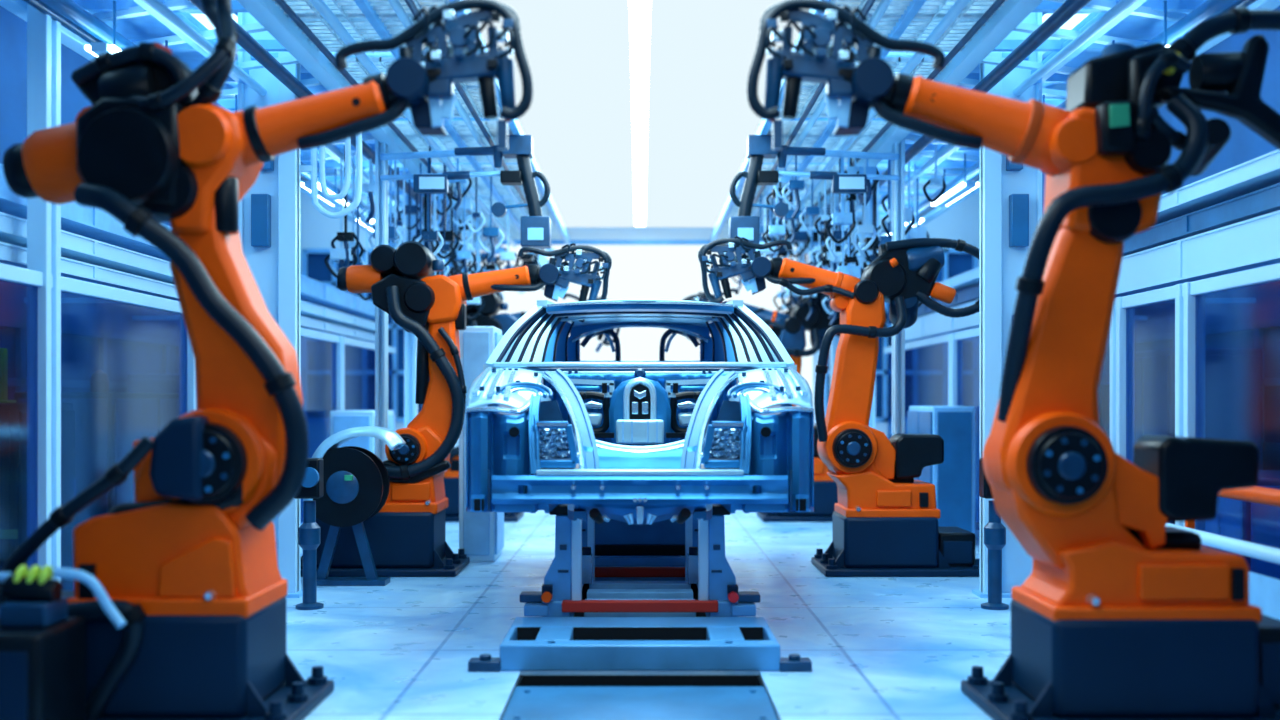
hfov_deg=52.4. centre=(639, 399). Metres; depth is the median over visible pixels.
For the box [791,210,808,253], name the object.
fitting
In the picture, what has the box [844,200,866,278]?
fitting
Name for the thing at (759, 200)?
fitting
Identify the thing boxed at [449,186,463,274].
fitting
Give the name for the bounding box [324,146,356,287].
fitting
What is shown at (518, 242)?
trim
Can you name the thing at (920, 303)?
fitting
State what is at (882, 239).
fitting
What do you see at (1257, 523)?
storage cabinet
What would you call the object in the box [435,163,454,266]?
fitting
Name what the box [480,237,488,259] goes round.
fitting
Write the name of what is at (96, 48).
lamp
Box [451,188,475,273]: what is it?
fitting
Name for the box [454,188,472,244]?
fitting
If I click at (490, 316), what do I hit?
robot
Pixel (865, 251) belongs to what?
fitting
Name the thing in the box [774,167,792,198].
fitting
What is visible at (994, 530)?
stand
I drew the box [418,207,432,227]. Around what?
fitting
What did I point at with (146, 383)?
storage cabinet
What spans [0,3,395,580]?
window frame
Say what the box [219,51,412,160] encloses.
trim
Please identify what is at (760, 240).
fitting
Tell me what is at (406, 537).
robot
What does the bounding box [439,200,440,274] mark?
fitting
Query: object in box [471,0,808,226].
ceiling light
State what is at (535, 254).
fitting
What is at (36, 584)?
connector
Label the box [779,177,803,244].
fitting
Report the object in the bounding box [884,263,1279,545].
window frame
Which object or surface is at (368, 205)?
fitting
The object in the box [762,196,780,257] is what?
fitting
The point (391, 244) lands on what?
fitting
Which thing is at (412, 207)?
fitting
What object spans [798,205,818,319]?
fitting
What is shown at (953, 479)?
cabinet
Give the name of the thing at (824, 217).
fitting
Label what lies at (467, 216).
fitting
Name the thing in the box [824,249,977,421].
window
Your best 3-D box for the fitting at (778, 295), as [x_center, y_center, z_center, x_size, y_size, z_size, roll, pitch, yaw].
[1.794,-1.670,16.380,0.233,1.080,0.131,0,0,0]
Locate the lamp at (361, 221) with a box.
[356,194,374,231]
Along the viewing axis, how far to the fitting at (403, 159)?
11.54 m
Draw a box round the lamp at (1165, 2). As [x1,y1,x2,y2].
[1112,1,1168,45]
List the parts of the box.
door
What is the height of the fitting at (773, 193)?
0.517 m
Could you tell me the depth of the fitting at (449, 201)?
13.76 m
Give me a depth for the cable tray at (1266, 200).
8.07 m
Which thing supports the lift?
on the floor
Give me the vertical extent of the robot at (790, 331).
2.645 m
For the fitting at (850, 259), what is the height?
1.122 m
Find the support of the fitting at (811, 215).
hanging from the framework at (995, 47)
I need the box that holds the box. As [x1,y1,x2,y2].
[0,597,85,719]
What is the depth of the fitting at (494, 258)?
16.31 m
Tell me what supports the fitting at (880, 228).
hanging from the framework at (995, 47)
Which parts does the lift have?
clamp arm, post, sensor post, post, slot plate, lift panel, post, sensor post, post, clamp arm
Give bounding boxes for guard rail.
[1166,523,1279,619]
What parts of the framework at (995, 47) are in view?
foot plate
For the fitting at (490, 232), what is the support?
hanging from the framework at (285, 48)
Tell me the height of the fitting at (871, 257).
1.189 m
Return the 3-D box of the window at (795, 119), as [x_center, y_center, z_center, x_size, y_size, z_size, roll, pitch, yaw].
[3.126,-3.487,16.950,2.811,0.095,1.960,0,0,0]
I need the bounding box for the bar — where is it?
[564,361,715,368]
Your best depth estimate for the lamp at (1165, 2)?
7.29 m
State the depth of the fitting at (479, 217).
15.43 m
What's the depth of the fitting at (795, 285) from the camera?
14.14 m
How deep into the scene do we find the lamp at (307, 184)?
12.16 m
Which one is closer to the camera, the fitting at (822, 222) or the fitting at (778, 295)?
the fitting at (822, 222)
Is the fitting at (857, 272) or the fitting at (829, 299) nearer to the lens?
the fitting at (857, 272)
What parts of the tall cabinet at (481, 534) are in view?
panel, door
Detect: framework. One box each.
[0,0,569,597]
[710,0,1279,597]
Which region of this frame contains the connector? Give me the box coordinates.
[0,565,125,628]
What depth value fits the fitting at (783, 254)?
15.62 m
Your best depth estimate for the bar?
11.27 m
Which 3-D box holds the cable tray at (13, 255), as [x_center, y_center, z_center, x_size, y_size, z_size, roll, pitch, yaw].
[-4.159,-0.805,11.100,1.442,0.094,13.000,0,0,0]
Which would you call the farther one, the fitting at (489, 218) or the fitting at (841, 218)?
the fitting at (489, 218)
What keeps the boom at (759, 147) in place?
hanging from the framework at (995, 47)
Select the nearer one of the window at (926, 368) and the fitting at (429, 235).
the fitting at (429, 235)
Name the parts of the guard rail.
rail, panel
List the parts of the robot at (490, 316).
motor, plate, motor, motor, electrode arm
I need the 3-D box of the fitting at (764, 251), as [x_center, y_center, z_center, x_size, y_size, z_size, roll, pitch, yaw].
[1.301,-1.788,13.595,0.307,0.843,0.168,0,0,0]
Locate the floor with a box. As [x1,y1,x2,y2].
[71,496,1011,719]
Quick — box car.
[466,299,813,525]
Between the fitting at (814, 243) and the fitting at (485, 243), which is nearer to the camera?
the fitting at (814, 243)
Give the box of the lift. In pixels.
[520,504,759,616]
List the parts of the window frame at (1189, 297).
post, rail, rail, post, post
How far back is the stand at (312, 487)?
8.46 m
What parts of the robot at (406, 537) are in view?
motor, motor, plate, motor, motor, motor, motor, link arm, rail, electrode arm, electrode arm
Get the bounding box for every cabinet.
[127,374,178,392]
[330,410,395,453]
[459,326,503,561]
[907,406,974,533]
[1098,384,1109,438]
[1205,470,1279,579]
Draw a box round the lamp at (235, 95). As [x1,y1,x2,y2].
[235,95,236,110]
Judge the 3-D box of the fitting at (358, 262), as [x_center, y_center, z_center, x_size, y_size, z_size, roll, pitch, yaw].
[-2.504,-1.617,11.518,0.184,1.186,0.107,0,0,0]
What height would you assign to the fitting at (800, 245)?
0.618 m
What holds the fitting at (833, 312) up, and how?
hanging from the framework at (995, 47)
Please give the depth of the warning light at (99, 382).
10.25 m
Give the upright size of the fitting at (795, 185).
0.572 m
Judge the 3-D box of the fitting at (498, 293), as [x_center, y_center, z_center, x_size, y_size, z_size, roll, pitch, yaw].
[-1.845,-1.636,16.060,0.297,1.148,0.163,0,0,0]
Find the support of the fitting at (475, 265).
hanging from the framework at (285, 48)
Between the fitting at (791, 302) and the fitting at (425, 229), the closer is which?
the fitting at (425, 229)
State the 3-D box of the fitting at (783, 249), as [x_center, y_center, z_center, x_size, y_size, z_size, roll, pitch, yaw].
[1.663,-1.905,15.529,0.289,0.609,0.159,0,0,0]
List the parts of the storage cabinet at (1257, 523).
door, handle, door, panel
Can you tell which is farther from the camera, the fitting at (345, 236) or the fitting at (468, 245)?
the fitting at (468, 245)
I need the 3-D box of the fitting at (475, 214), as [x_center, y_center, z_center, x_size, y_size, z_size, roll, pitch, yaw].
[-1.627,-1.935,12.867,0.180,0.550,0.105,0,0,0]
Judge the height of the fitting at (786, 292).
1.155 m
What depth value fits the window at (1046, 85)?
14.22 m
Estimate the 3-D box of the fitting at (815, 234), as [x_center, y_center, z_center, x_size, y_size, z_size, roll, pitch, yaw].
[2.053,-1.927,14.906,0.301,0.565,0.165,0,0,0]
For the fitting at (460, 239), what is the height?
0.707 m
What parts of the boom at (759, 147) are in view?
rod, rod, rod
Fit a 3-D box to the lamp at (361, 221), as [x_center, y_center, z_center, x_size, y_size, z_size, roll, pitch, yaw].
[-2.950,-2.070,14.500,0.168,0.340,1.240,0,0,0]
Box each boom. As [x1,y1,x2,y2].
[380,135,550,248]
[729,135,899,245]
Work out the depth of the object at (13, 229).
8.70 m
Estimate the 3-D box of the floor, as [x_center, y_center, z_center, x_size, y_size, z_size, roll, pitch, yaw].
[0.000,1.585,7.200,9.800,0.450,22.400,0,0,0]
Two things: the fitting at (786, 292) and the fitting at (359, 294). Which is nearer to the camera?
the fitting at (359, 294)
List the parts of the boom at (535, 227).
rod, rod, rod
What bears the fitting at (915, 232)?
hanging from the framework at (995, 47)
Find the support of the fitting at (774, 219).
hanging from the framework at (995, 47)
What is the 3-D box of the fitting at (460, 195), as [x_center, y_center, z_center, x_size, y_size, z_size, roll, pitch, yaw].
[-1.674,-1.970,11.882,0.267,0.480,0.148,0,0,0]
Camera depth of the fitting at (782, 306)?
16.24 m
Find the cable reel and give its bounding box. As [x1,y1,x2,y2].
[303,426,405,585]
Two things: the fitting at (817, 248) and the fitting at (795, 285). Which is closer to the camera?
the fitting at (817, 248)
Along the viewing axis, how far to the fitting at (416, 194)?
13.01 m
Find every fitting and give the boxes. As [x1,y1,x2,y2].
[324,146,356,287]
[329,250,362,274]
[331,145,358,266]
[348,152,363,263]
[353,205,365,264]
[358,180,371,300]
[360,146,374,223]
[361,162,374,226]
[368,226,401,248]
[388,207,400,225]
[389,160,396,247]
[392,167,406,241]
[394,160,395,242]
[399,197,422,229]
[403,159,404,242]
[409,180,409,240]
[412,194,432,250]
[415,146,443,255]
[416,194,417,238]
[418,158,438,252]
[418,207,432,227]
[420,163,421,243]
[424,194,425,246]
[431,165,458,258]
[432,194,451,227]
[433,194,448,275]
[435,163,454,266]
[435,168,435,274]
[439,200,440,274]
[444,200,458,275]
[445,236,462,256]
[448,158,471,210]
[448,184,474,226]
[448,210,461,235]
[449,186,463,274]
[449,201,450,274]
[451,183,452,275]
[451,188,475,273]
[453,210,473,265]
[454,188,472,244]
[456,214,470,232]
[461,230,473,273]
[464,195,465,271]
[466,177,484,231]
[466,197,484,319]
[468,204,484,272]
[470,229,488,262]
[473,229,480,269]
[474,217,482,272]
[477,176,503,263]
[479,217,479,269]
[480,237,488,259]
[482,264,498,270]
[486,224,500,265]
[489,218,490,270]
[491,261,502,302]
[492,233,506,265]
[495,201,519,269]
[516,252,535,266]
[520,252,540,266]
[523,253,537,266]
[537,255,548,266]
[732,277,741,290]
[756,189,777,257]
[759,194,767,256]
[759,200,768,239]
[762,167,788,252]
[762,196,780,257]
[762,204,774,256]
[766,182,791,224]
[768,235,789,259]
[773,217,787,239]
[773,257,790,309]
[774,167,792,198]
[777,287,791,315]
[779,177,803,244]
[780,235,794,259]
[781,243,801,309]
[782,155,807,218]
[783,177,801,233]
[784,198,801,253]
[785,220,809,256]
[787,242,798,313]
[789,203,812,306]
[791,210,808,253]
[795,206,813,248]
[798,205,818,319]
[799,179,822,231]
[800,244,821,261]
[806,232,829,255]
[807,242,824,256]
[808,192,830,267]
[810,191,823,265]
[811,215,815,266]
[814,180,832,235]
[816,183,841,269]
[816,220,832,270]
[818,194,847,271]
[821,221,836,238]
[822,294,832,319]
[822,295,836,324]
[825,157,855,243]
[826,158,851,257]
[827,180,833,301]
[836,158,853,275]
[837,158,862,279]
[838,158,858,265]
[838,194,858,256]
[839,158,859,230]
[844,158,863,195]
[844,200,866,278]
[845,194,854,254]
[851,159,876,251]
[853,200,877,271]
[856,159,879,205]
[859,180,878,265]
[863,180,876,268]
[864,168,878,262]
[873,160,891,256]
[875,160,891,240]
[876,198,876,227]
[881,193,887,212]
[881,209,914,237]
[905,163,928,238]
[908,162,909,238]
[917,168,921,307]
[923,144,945,202]
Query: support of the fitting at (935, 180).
hanging from the framework at (995, 47)
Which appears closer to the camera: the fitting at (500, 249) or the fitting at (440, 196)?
the fitting at (440, 196)
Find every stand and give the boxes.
[295,458,323,609]
[979,458,1008,609]
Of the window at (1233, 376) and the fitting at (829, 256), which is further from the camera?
the fitting at (829, 256)
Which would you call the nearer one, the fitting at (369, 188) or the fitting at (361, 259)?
the fitting at (369, 188)
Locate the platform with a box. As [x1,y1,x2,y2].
[468,617,811,671]
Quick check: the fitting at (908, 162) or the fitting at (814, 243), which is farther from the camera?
the fitting at (814, 243)
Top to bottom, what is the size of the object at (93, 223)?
0.184 m
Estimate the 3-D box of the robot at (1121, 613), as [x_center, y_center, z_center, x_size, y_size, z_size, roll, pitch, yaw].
[1.645,-0.190,5.650,2.370,3.099,0.840,0,0,0]
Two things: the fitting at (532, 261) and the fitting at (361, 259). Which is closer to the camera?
the fitting at (361, 259)
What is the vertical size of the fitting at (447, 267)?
1.211 m
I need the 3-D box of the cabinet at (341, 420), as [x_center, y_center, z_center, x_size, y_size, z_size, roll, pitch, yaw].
[-2.902,0.735,13.740,0.495,1.250,1.120,0,0,0]
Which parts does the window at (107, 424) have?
panel, door, door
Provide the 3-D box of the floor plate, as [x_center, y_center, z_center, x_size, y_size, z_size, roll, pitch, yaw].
[0.000,1.365,4.910,1.170,0.050,2.420,0,0,0]
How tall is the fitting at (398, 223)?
0.703 m
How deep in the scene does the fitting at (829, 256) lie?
12.59 m
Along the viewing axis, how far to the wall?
18.40 m
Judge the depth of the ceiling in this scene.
11.21 m
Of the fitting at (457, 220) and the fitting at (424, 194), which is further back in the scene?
the fitting at (457, 220)
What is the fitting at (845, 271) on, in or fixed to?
hanging from the framework at (995, 47)
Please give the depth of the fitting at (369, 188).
11.30 m
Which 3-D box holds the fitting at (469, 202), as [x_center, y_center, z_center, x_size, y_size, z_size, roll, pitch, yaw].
[-1.823,-1.990,13.246,0.306,0.439,0.167,0,0,0]
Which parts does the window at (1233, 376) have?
door, door, panel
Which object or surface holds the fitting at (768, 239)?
hanging from the framework at (995, 47)
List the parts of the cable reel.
label plate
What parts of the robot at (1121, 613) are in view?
electrode arm, electrode arm, rail, link arm, motor, motor, plate, motor, motor, motor, motor, motor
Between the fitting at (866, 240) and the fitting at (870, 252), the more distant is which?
the fitting at (870, 252)
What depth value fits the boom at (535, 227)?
10.81 m
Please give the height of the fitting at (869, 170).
0.482 m
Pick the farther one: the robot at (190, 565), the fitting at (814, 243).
the fitting at (814, 243)
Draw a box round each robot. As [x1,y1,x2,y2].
[0,0,532,719]
[301,241,611,576]
[443,293,619,521]
[682,288,887,521]
[698,236,978,576]
[747,0,1279,719]
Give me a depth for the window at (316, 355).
18.45 m
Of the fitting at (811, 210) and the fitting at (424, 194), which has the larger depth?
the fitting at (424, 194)
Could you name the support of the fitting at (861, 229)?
hanging from the framework at (995, 47)
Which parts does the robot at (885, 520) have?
electrode arm, electrode arm, rail, motor, link arm, motor, motor, motor, plate, motor, motor, motor, motor, motor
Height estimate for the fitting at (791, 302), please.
1.298 m
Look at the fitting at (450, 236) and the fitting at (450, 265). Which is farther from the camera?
the fitting at (450, 265)
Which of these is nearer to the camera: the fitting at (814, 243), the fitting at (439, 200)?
the fitting at (439, 200)
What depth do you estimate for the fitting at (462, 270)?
13.75 m
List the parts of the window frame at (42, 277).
post, post, rail, post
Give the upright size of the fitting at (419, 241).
1.046 m
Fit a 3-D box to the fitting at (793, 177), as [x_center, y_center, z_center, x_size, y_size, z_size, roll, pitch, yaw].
[1.515,-1.921,12.839,0.214,0.578,0.122,0,0,0]
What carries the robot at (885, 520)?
on the floor
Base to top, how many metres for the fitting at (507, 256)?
0.916 m
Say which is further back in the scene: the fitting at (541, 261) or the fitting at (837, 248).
the fitting at (541, 261)
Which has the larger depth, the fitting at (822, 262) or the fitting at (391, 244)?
the fitting at (822, 262)
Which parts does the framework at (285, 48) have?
foot plate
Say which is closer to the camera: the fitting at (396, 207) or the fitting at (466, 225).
the fitting at (396, 207)
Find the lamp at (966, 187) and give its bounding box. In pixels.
[931,153,978,206]
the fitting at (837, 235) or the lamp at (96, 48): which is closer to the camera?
the lamp at (96, 48)
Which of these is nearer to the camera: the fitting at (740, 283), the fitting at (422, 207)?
the fitting at (422, 207)
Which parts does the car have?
panel, panel, belt rail, chassis rail, lamp trim, roof rail, lamp frame, lamp sill, diagonal rail, quarter panel, subframe arm, vent frame, hinge arm, hinge arm, vent frame, subframe arm, quarter panel, diagonal rail, lamp sill, roof rail, lamp frame, lamp trim, chassis rail, belt rail, panel, panel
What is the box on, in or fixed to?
on the floor
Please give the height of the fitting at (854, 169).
0.372 m
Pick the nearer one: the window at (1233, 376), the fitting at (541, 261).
the window at (1233, 376)
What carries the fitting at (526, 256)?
hanging from the framework at (285, 48)
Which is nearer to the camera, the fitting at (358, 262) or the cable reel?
the cable reel
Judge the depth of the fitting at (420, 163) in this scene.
12.11 m
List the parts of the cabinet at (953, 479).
door, door, panel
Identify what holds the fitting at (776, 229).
hanging from the framework at (995, 47)
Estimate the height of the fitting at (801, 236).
0.675 m
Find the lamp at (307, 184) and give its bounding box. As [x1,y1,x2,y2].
[301,169,348,206]
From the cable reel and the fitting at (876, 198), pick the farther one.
the fitting at (876, 198)
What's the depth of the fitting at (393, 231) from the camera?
11.75 m
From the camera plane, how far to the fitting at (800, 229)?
14.85 m
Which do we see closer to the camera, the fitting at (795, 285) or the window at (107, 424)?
the window at (107, 424)
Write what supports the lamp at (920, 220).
hanging from the framework at (995, 47)
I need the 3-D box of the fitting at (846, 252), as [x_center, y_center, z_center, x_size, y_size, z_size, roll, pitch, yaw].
[2.116,-1.776,13.431,0.234,0.868,0.132,0,0,0]
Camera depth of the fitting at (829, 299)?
12.70 m
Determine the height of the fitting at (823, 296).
1.305 m
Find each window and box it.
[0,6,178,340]
[0,318,178,399]
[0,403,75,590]
[14,392,178,526]
[189,12,237,29]
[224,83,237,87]
[302,249,432,421]
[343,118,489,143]
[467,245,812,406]
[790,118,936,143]
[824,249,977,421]
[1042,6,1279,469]
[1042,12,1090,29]
[1042,83,1056,87]
[1099,318,1279,451]
[1135,348,1262,523]
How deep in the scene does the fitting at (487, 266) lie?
15.58 m
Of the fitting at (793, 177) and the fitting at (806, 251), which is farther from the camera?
the fitting at (806, 251)
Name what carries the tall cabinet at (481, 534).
on the floor
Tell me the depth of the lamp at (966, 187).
11.96 m
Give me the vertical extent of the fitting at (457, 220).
0.435 m
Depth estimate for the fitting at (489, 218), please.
15.61 m
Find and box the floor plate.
[502,687,777,719]
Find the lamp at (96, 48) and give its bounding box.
[85,1,167,55]
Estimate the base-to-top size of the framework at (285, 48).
4.100 m
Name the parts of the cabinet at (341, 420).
panel, door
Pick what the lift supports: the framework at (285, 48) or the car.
the car
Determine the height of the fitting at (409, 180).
1.180 m
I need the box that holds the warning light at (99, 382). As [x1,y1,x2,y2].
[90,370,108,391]
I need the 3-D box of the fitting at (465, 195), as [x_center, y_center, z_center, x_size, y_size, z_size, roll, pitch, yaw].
[-1.851,-1.628,13.697,0.188,1.164,0.109,0,0,0]
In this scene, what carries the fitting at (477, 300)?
hanging from the framework at (285, 48)
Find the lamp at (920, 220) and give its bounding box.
[890,193,923,234]
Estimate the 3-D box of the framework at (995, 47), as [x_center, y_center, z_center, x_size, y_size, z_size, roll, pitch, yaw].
[2.250,-0.690,11.250,2.520,4.100,14.100,0,0,0]
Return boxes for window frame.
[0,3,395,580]
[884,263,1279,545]
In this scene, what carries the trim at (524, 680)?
on the floor
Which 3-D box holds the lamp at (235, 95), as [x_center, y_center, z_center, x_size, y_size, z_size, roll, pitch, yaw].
[-2.950,-2.070,9.900,0.168,0.340,1.240,0,0,0]
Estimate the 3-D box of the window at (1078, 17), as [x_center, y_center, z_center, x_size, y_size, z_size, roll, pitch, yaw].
[3.126,-3.487,11.550,2.811,0.095,1.960,0,0,0]
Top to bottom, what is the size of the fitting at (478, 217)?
0.891 m
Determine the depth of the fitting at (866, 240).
12.07 m
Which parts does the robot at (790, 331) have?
motor, motor, plate, link arm, motor, motor, motor, motor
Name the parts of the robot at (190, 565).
motor, motor, motor, motor, shoulder motor, plate, link arm, rail, electrode arm, electrode arm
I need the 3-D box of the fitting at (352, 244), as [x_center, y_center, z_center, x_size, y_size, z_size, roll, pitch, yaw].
[-2.570,-1.645,11.631,0.180,1.130,0.106,0,0,0]
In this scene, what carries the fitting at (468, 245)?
hanging from the framework at (285, 48)
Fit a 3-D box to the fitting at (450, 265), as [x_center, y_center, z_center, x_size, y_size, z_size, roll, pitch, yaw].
[-1.969,-1.647,13.237,0.245,1.127,0.137,0,0,0]
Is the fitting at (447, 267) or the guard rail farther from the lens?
the fitting at (447, 267)
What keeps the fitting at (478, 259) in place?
hanging from the framework at (285, 48)
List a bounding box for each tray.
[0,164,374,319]
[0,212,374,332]
[0,242,374,342]
[917,183,1279,317]
[919,149,1279,302]
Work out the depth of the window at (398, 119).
15.97 m
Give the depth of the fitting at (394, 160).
11.98 m
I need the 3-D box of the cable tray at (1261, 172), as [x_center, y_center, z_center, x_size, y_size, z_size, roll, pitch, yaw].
[4.134,-1.280,11.100,1.492,0.104,13.000,0,0,0]
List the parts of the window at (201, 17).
frame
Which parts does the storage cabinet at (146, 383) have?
panel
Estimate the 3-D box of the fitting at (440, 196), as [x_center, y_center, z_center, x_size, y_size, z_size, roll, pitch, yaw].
[-1.956,-1.954,12.852,0.194,0.512,0.112,0,0,0]
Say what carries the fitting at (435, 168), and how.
hanging from the framework at (285, 48)
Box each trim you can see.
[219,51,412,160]
[470,240,709,244]
[501,675,778,719]
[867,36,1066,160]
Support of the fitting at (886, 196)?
hanging from the framework at (995, 47)
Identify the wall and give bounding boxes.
[301,168,978,495]
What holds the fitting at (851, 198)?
hanging from the framework at (995, 47)

